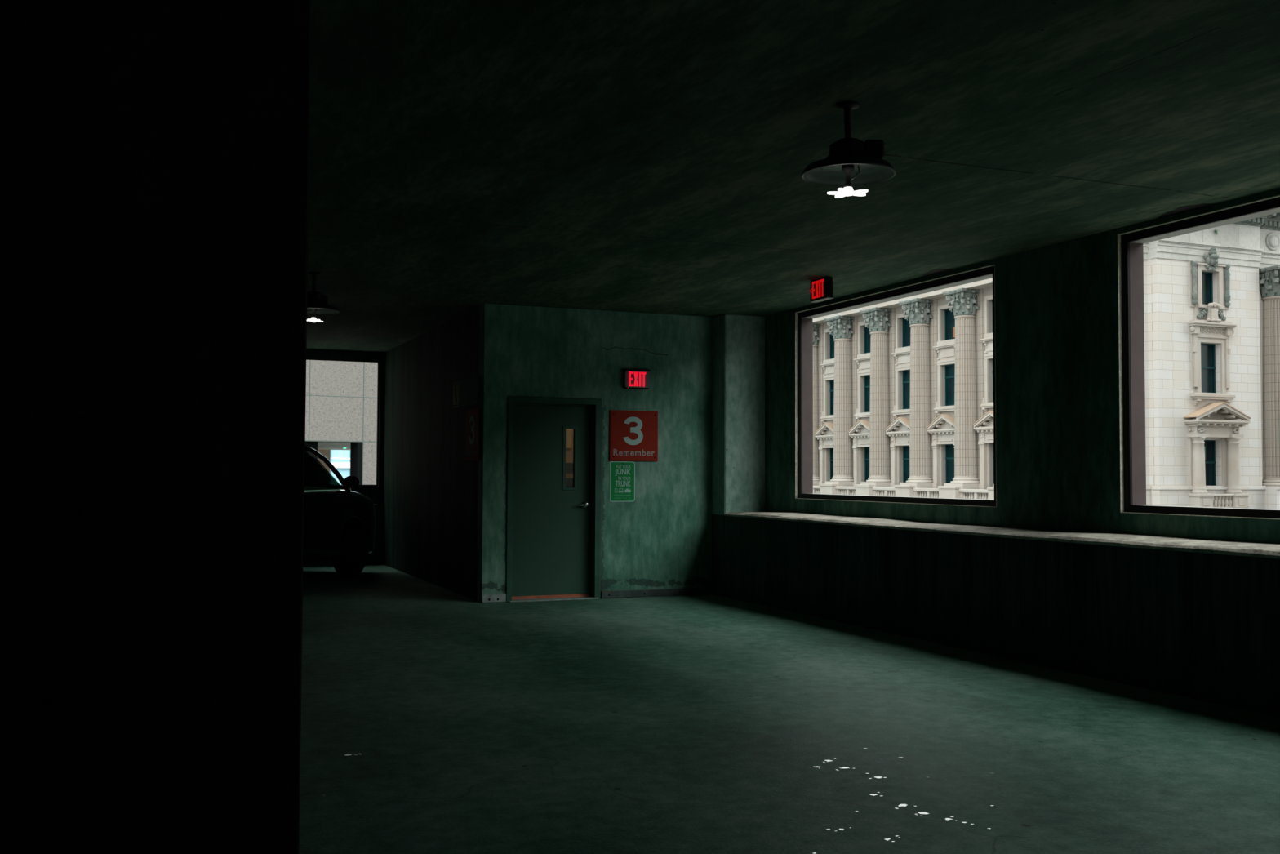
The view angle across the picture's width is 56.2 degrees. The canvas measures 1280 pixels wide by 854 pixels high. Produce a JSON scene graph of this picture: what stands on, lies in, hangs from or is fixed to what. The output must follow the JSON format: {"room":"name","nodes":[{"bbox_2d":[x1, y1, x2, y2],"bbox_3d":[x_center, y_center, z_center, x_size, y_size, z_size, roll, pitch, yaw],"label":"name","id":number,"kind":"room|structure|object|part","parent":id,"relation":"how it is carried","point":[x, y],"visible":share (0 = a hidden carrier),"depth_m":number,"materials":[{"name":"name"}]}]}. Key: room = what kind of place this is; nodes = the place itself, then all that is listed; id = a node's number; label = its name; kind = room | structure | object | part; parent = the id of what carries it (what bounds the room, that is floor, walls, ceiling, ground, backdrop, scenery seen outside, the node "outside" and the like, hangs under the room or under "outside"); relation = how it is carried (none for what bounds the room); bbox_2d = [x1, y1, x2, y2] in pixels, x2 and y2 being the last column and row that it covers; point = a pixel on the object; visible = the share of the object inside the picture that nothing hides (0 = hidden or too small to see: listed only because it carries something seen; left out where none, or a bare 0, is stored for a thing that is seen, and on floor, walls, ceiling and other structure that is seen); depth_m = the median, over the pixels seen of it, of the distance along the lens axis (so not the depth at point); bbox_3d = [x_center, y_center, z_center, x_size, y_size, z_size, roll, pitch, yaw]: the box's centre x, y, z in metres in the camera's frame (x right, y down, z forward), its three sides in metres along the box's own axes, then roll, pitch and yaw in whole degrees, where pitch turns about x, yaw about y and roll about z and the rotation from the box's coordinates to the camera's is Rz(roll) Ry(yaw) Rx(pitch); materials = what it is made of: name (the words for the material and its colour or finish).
{"room":"parking garage","nodes":[
{"label":"parking garage","id":0,"kind":"room"},
{"bbox_2d":[302,348,385,565],"bbox_3d":[-9.427,0.348,15.565,12.500,3.150,0.180,1,-2,-22],"label":"wall","id":1,"kind":"structure","parent":0,"point":[375,493],"depth_m":17.73,"materials":[{"name":"concrete"}]},
{"bbox_2d":[306,358,379,485],"bbox_3d":[-4.847,-0.071,17.430,2.072,1.860,0.050,1,-2,-22],"label":"window","id":2,"kind":"structure","parent":1,"relation":"in","point":[322,359],"depth_m":17.79,"materials":[{"name":"black metal"}]},
{"bbox_2d":[382,306,479,600],"bbox_3d":[-2.671,0.368,15.327,0.200,3.150,5.430,1,-2,-22],"label":"wall","id":3,"kind":"structure","parent":0,"point":[431,491],"depth_m":14.82,"materials":[{"name":"green concrete"}]},
{"bbox_2d":[452,375,480,408],"bbox_3d":[-1.927,-0.378,13.258,0.035,0.296,1.110,1,-2,-22],"label":"wall sign","id":4,"kind":"object","parent":3,"relation":"attached to","point":[466,393],"visible":1,"depth_m":13.17,"materials":[{"name":"black plastic"}]},
{"bbox_3d":[-2.084,-0.364,13.639,0.032,0.290,0.285,1,-2,-22],"label":"panel","id":5,"kind":"part","parent":4,"relation":"part of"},
{"bbox_2d":[465,408,480,461],"bbox_3d":[-1.809,0.087,12.965,0.024,0.558,0.572,1,-2,-22],"label":"number sign","id":6,"kind":"object","parent":3,"relation":"attached to","point":[473,427],"visible":1,"depth_m":12.91,"materials":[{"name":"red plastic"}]},
{"bbox_2d":[565,428,573,487],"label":"window","id":7,"kind":"structure","parent":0,"point":[569,432],"depth_m":16.22,"materials":[{"name":"clear glass"}]},
{"bbox_3d":[-1.217,0.520,16.120,1.700,0.080,0.070,1,-2,-22],"label":"handrail","id":8,"kind":"part","parent":7,"relation":"part of","materials":[{"name":"grey metal"}]},
{"bbox_2d":[476,303,713,603],"bbox_3d":[-0.314,0.300,13.258,2.970,3.150,0.200,1,-2,-22],"label":"wall","id":9,"kind":"structure","parent":0,"point":[661,539],"depth_m":13.20,"materials":[{"name":"concrete"}]},
{"bbox_2d":[482,594,506,602],"bbox_3d":[-1.524,1.799,12.586,0.273,0.079,0.014,1,-2,-22],"label":"baseboard","id":10,"kind":"structure","parent":9,"relation":"attached to","point":[487,597],"depth_m":12.57,"materials":[{"name":"grey metal"}]},
{"bbox_2d":[506,395,601,602],"bbox_3d":[-0.944,0.773,12.939,1.060,2.176,0.215,1,-2,-22],"label":"door","id":11,"kind":"structure","parent":9,"relation":"in","point":[553,529],"depth_m":12.98,"materials":[{"name":"green paint"}]},
{"bbox_3d":[-0.764,0.339,13.076,0.166,0.699,0.016,1,-2,-22],"label":"lite frame","id":12,"kind":"part","parent":11,"relation":"part of","materials":[{"name":"green paint"}]},
{"bbox_3d":[-0.628,0.847,13.075,0.134,0.064,0.080,1,-2,-22],"label":"handle","id":13,"kind":"part","parent":11,"relation":"part of","materials":[{"name":"silver metal"}]},
{"bbox_2d":[608,461,635,502],"bbox_3d":[-0.194,0.601,13.182,0.300,0.443,0.011,1,-2,-22],"label":"sign","id":14,"kind":"object","parent":9,"relation":"attached to","point":[622,473],"visible":1,"depth_m":13.18,"materials":[{"name":"green plastic"}]},
{"bbox_2d":[608,409,657,461],"bbox_3d":[-0.067,0.098,13.246,0.572,0.558,0.024,1,-2,-22],"label":"number sign","id":15,"kind":"object","parent":9,"relation":"attached to","point":[633,434],"visible":1,"depth_m":13.24,"materials":[{"name":"red plastic"}]},
{"bbox_2d":[622,368,650,389],"bbox_3d":[-0.040,-0.530,13.258,0.320,0.217,0.067,1,-2,-22],"label":"exit sign","id":16,"kind":"object","parent":9,"relation":"attached to","point":[638,379],"visible":1,"depth_m":13.22,"materials":[{"name":"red plastic"}]},
{"bbox_2d":[622,368,650,370],"bbox_3d":[-0.042,-0.632,13.267,0.320,0.012,0.055,1,-2,-22],"label":"hood","id":17,"kind":"object","parent":16,"relation":"attached to","point":[624,369],"depth_m":13.24,"materials":[{"name":"black plastic"}]},
{"bbox_2d":[600,586,712,598],"bbox_3d":[0.199,1.836,13.290,1.341,0.078,0.032,1,-2,-22],"label":"baseboard","id":18,"kind":"structure","parent":9,"relation":"attached to","point":[708,590],"depth_m":13.27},
{"bbox_2d":[298,564,1279,853],"bbox_3d":[-3.748,1.727,5.857,15.620,0.302,22.400,1,-2,-22],"label":"floor","id":19,"kind":"structure","parent":0,"point":[435,719],"depth_m":6.10,"materials":[{"name":"concrete"}]},
{"bbox_2d":[0,0,311,853],"bbox_3d":[-1.692,-0.121,2.390,1.896,3.150,0.800,1,-2,-22],"label":"concrete pillar","id":20,"kind":"structure","parent":19,"relation":"on","point":[154,154],"depth_m":2.27,"materials":[{"name":"black concrete"}]},
{"bbox_2d":[303,445,377,576],"bbox_3d":[-4.856,1.012,14.479,2.180,1.779,4.500,0,-2,12],"label":"parked car","id":21,"kind":"object","parent":19,"relation":"on","point":[340,522],"visible":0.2,"depth_m":15.11,"materials":[{"name":"paint"}]},
{"bbox_3d":[-3.937,0.889,14.434,0.025,0.030,0.200,0,-2,12],"label":"door handle","id":22,"kind":"part","parent":21,"relation":"part of","materials":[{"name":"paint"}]},
{"bbox_2d":[341,475,359,488],"bbox_3d":[-3.690,0.709,15.258,0.238,0.173,0.150,0,-2,12],"label":"mirror","id":23,"kind":"object","parent":21,"relation":"attached to","point":[349,482],"depth_m":15.21,"materials":[{"name":"black plastic"}]},
{"bbox_2d":[306,0,1279,351],"bbox_3d":[-3.732,-1.743,5.990,15.621,0.353,22.401,1,-2,-22],"label":"ceiling","id":24,"kind":"structure","parent":0,"point":[633,156],"depth_m":6.33,"materials":[{"name":"concrete"}]},
{"bbox_2d":[306,271,339,322],"bbox_3d":[-2.925,-1.162,10.744,0.452,0.444,0.452,0,-2,10],"label":"lamp","id":25,"kind":"object","parent":24,"relation":"hanging from","point":[317,302],"visible":0.82,"depth_m":10.71,"materials":[{"name":"black metal"}]},
{"bbox_2d":[310,307,315,317],"bbox_3d":[-2.925,-1.034,10.739,0.060,0.110,0.060,0,-2,10],"label":"socket","id":26,"kind":"object","parent":25,"relation":"attached to","point":[313,311],"depth_m":10.73,"materials":[{"name":"silver metal"}]},
{"bbox_3d":[-2.924,-1.296,10.749,0.110,0.175,0.110,0,-2,10],"label":"stem","id":27,"kind":"part","parent":25,"relation":"part of","materials":[{"name":"black metal"}]},
{"bbox_2d":[809,276,833,302],"bbox_3d":[1.657,-1.257,10.947,0.074,0.199,0.304,1,-2,-22],"label":"exit sign","id":28,"kind":"object","parent":24,"relation":"hanging from","point":[821,289],"visible":1,"depth_m":10.88,"materials":[{"name":"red plastic"}]},
{"bbox_3d":[1.629,-1.259,10.936,0.005,0.176,0.280,1,-2,-22],"label":"plate","id":29,"kind":"part","parent":28,"relation":"part of","materials":[{"name":"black plastic"}]},
{"bbox_3d":[1.659,-1.161,10.944,0.070,0.007,0.304,1,-2,-22],"label":"trim","id":30,"kind":"part","parent":28,"relation":"part of","materials":[{"name":"white plastic"}]},
{"bbox_2d":[800,101,896,198],"bbox_3d":[1.002,-1.334,5.772,0.452,0.444,0.452,0,-2,0],"label":"lamp","id":31,"kind":"object","parent":24,"relation":"hanging from","point":[851,162],"visible":1,"depth_m":5.75,"materials":[{"name":"black metal"}]},
{"bbox_3d":[0.939,-1.125,5.766,0.076,0.010,0.038,0,-2,0],"label":"led panel","id":32,"kind":"part","parent":31,"relation":"part of","materials":[{"name":"white plastic"}]},
{"bbox_3d":[0.974,-1.123,5.819,0.037,0.009,0.076,1,-2,-26],"label":"led panel","id":33,"kind":"part","parent":31,"relation":"part of","materials":[{"name":"white plastic"}]},
{"bbox_3d":[0.967,-1.127,5.712,0.037,0.009,0.076,-1,-3,34],"label":"led panel","id":34,"kind":"part","parent":31,"relation":"part of","materials":[{"name":"white plastic"}]},
{"bbox_2d":[841,164,853,187],"bbox_3d":[1.002,-1.206,5.767,0.060,0.110,0.060,0,-2,0],"label":"socket","id":35,"kind":"object","parent":31,"relation":"attached to","point":[847,168],"depth_m":5.75,"materials":[{"name":"silver metal"}]},
{"bbox_3d":[1.001,-1.132,5.764,0.052,0.039,0.052,0,-2,0],"label":"bulb","id":36,"kind":"part","parent":31,"relation":"part of","materials":[{"name":"white glass"}]},
{"bbox_3d":[1.003,-1.469,5.777,0.110,0.175,0.110,0,-2,0],"label":"stem","id":37,"kind":"part","parent":31,"relation":"part of","materials":[{"name":"black metal"}]},
{"bbox_3d":[1.058,-1.124,5.789,0.076,0.009,0.037,1,-2,-24],"label":"led panel","id":38,"kind":"part","parent":31,"relation":"part of","materials":[{"name":"white plastic"}]},
{"bbox_3d":[1.055,-1.126,5.733,0.076,0.009,0.037,-1,-3,30],"label":"led panel","id":39,"kind":"part","parent":31,"relation":"part of","materials":[{"name":"white plastic"}]},
{"bbox_2d":[711,187,1279,717],"bbox_3d":[3.252,-2.625,8.972,0.887,9.300,22.500,1,-2,-22],"label":"wall","id":40,"kind":"structure","parent":0,"point":[1054,575],"depth_m":9.19,"materials":[{"name":"concrete"}]},
{"bbox_2d":[795,263,996,506],"bbox_3d":[2.401,-0.287,11.416,0.224,2.007,3.282,1,-2,-22],"label":"window","id":41,"kind":"structure","parent":40,"relation":"in","point":[804,318],"depth_m":12.35,"materials":[{"name":"paint"}]},
{"bbox_3d":[2.433,0.677,11.394,0.146,0.029,3.211,1,-2,-22],"label":"sill","id":42,"kind":"part","parent":41,"relation":"part of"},
{"bbox_3d":[4.292,0.688,5.893,0.577,0.058,16.240,1,-2,-22],"label":"sill","id":43,"kind":"part","parent":40,"relation":"part of","materials":[{"name":"concrete"}]},
{"bbox_2d":[1117,195,1279,519],"bbox_3d":[4.174,-0.442,7.141,0.224,2.007,3.282,1,-2,-22],"label":"window","id":44,"kind":"structure","parent":40,"relation":"in","point":[1130,244],"depth_m":8.57,"materials":[{"name":"paint"}]},
{"bbox_3d":[4.206,0.521,7.119,0.145,0.028,3.210,1,-2,-22],"label":"sill","id":45,"kind":"part","parent":44,"relation":"part of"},
{"label":"outside","id":46,"kind":"structure","parent":0,"visible":0},
{"bbox_3d":[20.969,11.659,27.227,180.010,0.310,285.010,1,-2,-22],"label":"street","id":47,"kind":"object","parent":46,"visible":0},
{"bbox_2d":[329,449,350,484],"bbox_3d":[-16.882,-1.612,94.165,58.112,31.012,15.211,2,-3,-33],"label":"glass office block","id":48,"kind":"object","parent":47,"relation":"on","point":[340,459],"visible":0.02,"depth_m":82.62,"materials":[{"name":"blue glass"}]},
{"bbox_2d":[305,360,377,484],"bbox_3d":[-29.708,-5.067,31.305,61.006,33.008,14.008,2,-3,-33],"label":"building","id":49,"kind":"structure","parent":47,"relation":"on","point":[341,400],"depth_m":36.56,"materials":[{"name":"concrete"}]},
{"bbox_3d":[-29.279,-10.983,24.119,53.503,21.728,1.203,2,-3,-33],"label":"panel","id":50,"kind":"part","parent":49,"relation":"part of","materials":[{"name":"grey concrete"}]},
{"bbox_2d":[813,213,1279,509],"bbox_3d":[25.898,0.945,76.276,25.791,24.910,38.941,1,-2,-22],"label":"building","id":51,"kind":"structure","parent":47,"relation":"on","point":[903,388],"depth_m":58.96,"materials":[{"name":"stone"},{"name":"carved stone"},{"name":"dark glass"}]},
{"bbox_3d":[11.597,4.271,79.385,0.412,0.769,2.769,1,-2,-22],"label":"balustrade","id":52,"kind":"part","parent":51,"relation":"part of","materials":[{"name":"stone"}]},
{"bbox_3d":[13.204,4.130,75.510,0.409,0.765,2.766,1,-2,-22],"label":"balustrade","id":53,"kind":"part","parent":51,"relation":"part of","materials":[{"name":"stone"}]},
{"bbox_3d":[14.810,3.992,71.635,0.406,0.768,2.768,1,-2,-22],"label":"balustrade","id":54,"kind":"part","parent":51,"relation":"part of","materials":[{"name":"stone"}]},
{"bbox_3d":[14.775,-7.703,74.972,1.862,0.906,33.412,1,-2,-22],"label":"architrave","id":55,"kind":"part","parent":51,"relation":"part of","materials":[{"name":"stone"}]},
{"bbox_3d":[16.417,3.851,67.762,0.402,0.765,2.767,1,-2,-22],"label":"balustrade","id":56,"kind":"part","parent":51,"relation":"part of","materials":[{"name":"stone"}]},
{"bbox_2d":[952,326,955,337],"bbox_3d":[18.033,-5.436,68.644,0.026,0.611,0.281,1,-2,-22],"label":"window blind","id":57,"kind":"object","parent":51,"relation":"hanging from","point":[953,327],"depth_m":68.70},
{"bbox_3d":[18.024,3.707,63.886,0.411,0.768,2.768,1,-2,-22],"label":"balustrade","id":58,"kind":"part","parent":51,"relation":"part of","materials":[{"name":"stone"}]},
{"bbox_3d":[22.950,-8.383,56.145,2.280,0.909,0.279,1,-2,-22],"label":"architrave","id":59,"kind":"part","parent":51,"relation":"part of","materials":[{"name":"stone"}]},
{"bbox_3d":[27.194,-8.312,57.603,6.702,0.907,0.832,1,-2,-22],"label":"architrave","id":60,"kind":"part","parent":51,"relation":"part of","materials":[{"name":"stone"}]},
{"bbox_3d":[27.399,-10.995,57.239,6.702,2.203,1.842,1,-2,-22],"label":"cornice","id":61,"kind":"part","parent":51,"relation":"part of","materials":[{"name":"stone"}]},
{"bbox_3d":[37.454,-8.095,62.030,15.672,0.911,0.501,1,-2,-22],"label":"architrave","id":62,"kind":"part","parent":51,"relation":"part of","materials":[{"name":"stone"}]},
{"bbox_3d":[37.659,-10.783,61.666,15.672,2.208,1.509,1,-2,-22],"label":"cornice","id":63,"kind":"part","parent":51,"relation":"part of","materials":[{"name":"stone"}]}
]}

